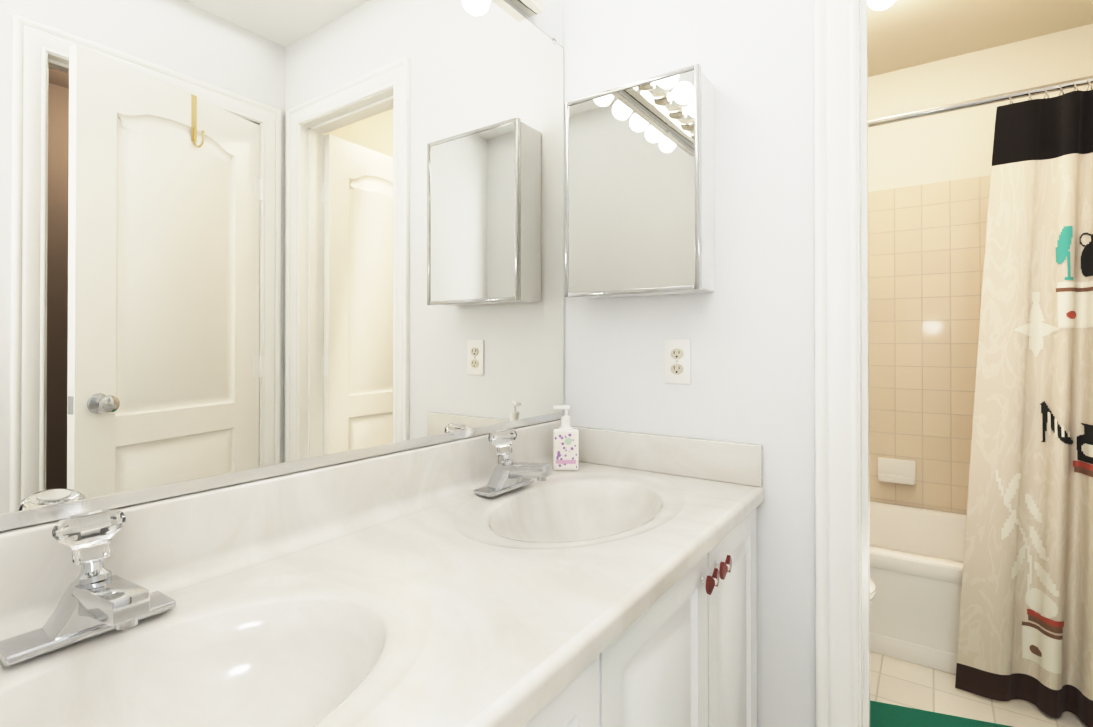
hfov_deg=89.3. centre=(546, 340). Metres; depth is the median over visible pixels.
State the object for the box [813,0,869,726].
door frame
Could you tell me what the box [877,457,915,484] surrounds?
soap dish
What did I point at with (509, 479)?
faucet
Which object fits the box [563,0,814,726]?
wall
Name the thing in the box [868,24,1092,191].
wall
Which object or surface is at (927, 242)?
wall tile
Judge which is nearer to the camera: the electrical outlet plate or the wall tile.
the electrical outlet plate
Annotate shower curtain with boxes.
[868,75,1092,726]
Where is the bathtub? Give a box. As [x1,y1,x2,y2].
[869,500,966,674]
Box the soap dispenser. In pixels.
[553,405,578,470]
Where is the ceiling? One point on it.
(903, 34)
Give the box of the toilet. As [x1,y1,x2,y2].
[870,578,875,603]
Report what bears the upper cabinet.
attached to the wall at (746, 326)
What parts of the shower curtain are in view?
rail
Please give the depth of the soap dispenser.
1.43 m
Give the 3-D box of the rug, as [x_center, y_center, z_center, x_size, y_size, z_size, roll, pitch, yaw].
[1.187,1.144,1.419,0.660,0.009,0.540,0,0,19]
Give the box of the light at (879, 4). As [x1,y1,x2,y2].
[868,0,895,9]
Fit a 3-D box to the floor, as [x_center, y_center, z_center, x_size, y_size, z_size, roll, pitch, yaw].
[1.240,1.193,2.000,1.702,0.080,1.785,0,0,35]
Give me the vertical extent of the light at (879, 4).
0.148 m
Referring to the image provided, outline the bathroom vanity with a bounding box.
[0,419,763,726]
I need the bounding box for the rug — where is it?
[870,700,1012,726]
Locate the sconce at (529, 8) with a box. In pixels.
[508,0,542,16]
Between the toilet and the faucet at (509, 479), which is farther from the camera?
the toilet
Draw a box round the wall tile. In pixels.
[868,175,990,513]
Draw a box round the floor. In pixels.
[870,651,1086,726]
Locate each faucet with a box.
[0,508,175,665]
[474,429,550,497]
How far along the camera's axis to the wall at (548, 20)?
1.55 m
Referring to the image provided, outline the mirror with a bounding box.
[0,0,563,530]
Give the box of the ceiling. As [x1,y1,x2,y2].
[868,0,1092,76]
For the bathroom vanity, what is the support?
on the floor
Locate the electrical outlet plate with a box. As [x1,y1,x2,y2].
[664,339,690,383]
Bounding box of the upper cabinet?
[565,63,714,298]
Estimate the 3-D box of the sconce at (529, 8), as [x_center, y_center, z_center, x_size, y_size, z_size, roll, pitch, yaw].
[-0.325,-0.921,0.930,0.172,0.110,1.220,0,0,35]
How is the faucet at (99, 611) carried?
on the bathroom vanity
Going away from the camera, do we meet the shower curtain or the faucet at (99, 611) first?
the faucet at (99, 611)
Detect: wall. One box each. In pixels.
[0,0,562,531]
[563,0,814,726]
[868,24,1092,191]
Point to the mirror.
(244, 240)
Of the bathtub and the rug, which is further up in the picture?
the bathtub

